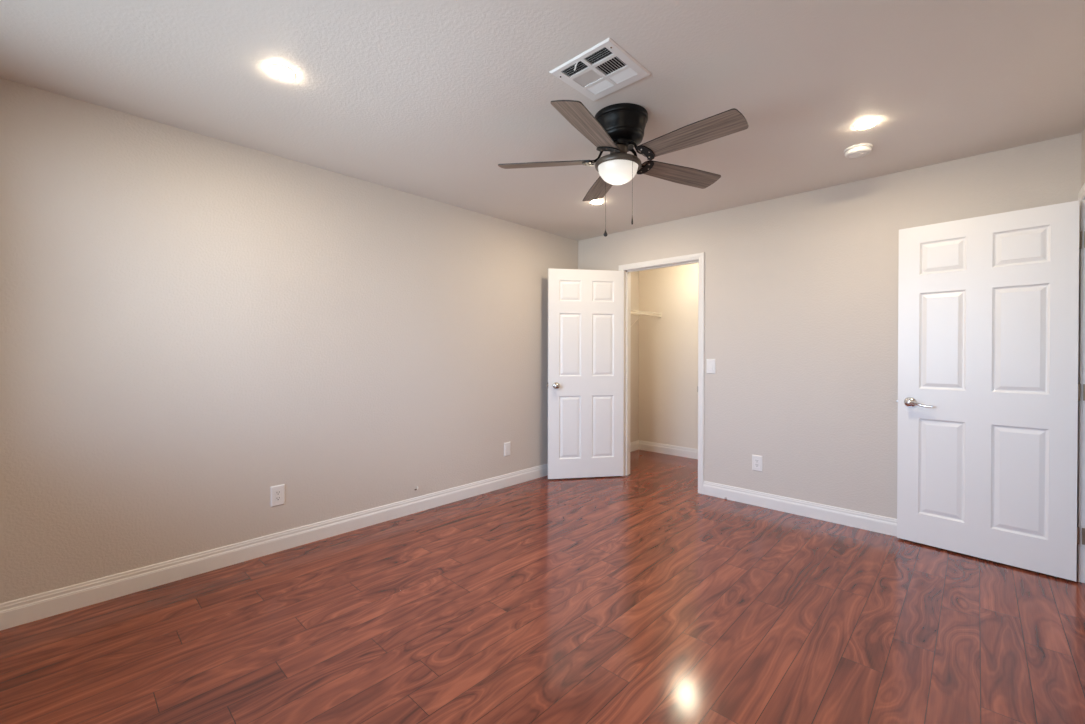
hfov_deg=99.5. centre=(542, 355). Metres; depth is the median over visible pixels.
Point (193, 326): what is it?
wall
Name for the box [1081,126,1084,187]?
wall
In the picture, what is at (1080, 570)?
door frame
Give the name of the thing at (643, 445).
baseboard
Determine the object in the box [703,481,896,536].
baseboard
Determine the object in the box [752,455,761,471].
wall outlet
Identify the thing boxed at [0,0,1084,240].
ceiling
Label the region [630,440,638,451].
baseboard
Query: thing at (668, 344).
wall
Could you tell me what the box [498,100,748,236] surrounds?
ceiling fan
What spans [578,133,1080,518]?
wall
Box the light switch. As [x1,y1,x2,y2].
[706,359,715,373]
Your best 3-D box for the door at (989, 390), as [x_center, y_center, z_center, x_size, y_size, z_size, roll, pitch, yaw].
[2.588,0.187,2.727,0.101,2.028,0.792,0,0,-41]
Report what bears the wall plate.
attached to the wall at (193, 326)
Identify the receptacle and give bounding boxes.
[275,490,280,501]
[755,459,758,466]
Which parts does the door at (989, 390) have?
lever, lever arm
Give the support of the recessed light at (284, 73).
in the ceiling
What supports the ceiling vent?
in the ceiling
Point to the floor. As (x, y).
(642, 596)
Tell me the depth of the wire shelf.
5.51 m
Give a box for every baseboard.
[0,464,547,630]
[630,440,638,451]
[639,440,697,458]
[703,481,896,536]
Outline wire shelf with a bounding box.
[631,310,661,325]
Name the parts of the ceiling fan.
blade, blade, bracket plate, blade, pull chain, bracket plate, lamp shade, pull chain, bracket plate, bracket plate, blade, blade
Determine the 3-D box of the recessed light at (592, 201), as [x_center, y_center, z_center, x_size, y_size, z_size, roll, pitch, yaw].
[0.437,-1.232,3.679,0.101,0.008,0.101,0,0,43]
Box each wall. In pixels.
[0,78,638,602]
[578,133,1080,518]
[639,263,698,448]
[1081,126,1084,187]
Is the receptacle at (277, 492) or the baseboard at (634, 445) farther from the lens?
the baseboard at (634, 445)
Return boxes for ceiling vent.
[550,38,650,100]
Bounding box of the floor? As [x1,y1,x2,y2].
[0,450,1084,723]
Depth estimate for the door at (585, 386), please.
4.48 m
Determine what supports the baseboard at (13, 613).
attached to the wall at (193, 326)
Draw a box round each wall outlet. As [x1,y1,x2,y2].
[271,484,284,506]
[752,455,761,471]
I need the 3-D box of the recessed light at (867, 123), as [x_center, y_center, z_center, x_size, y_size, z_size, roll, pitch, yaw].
[1.711,-1.222,2.429,0.101,0.008,0.101,0,0,43]
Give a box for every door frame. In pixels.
[619,252,704,493]
[1076,183,1084,582]
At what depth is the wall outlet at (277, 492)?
2.84 m
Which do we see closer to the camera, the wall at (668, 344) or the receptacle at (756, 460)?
the receptacle at (756, 460)
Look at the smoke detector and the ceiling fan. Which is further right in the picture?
the smoke detector
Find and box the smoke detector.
[844,143,872,158]
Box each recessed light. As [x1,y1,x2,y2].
[269,65,295,78]
[591,200,602,203]
[854,119,877,128]
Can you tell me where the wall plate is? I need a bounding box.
[504,442,510,456]
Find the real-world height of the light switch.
0.125 m
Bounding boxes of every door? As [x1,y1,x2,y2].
[547,268,623,478]
[896,200,1081,580]
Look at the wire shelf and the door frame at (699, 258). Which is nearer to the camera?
the door frame at (699, 258)

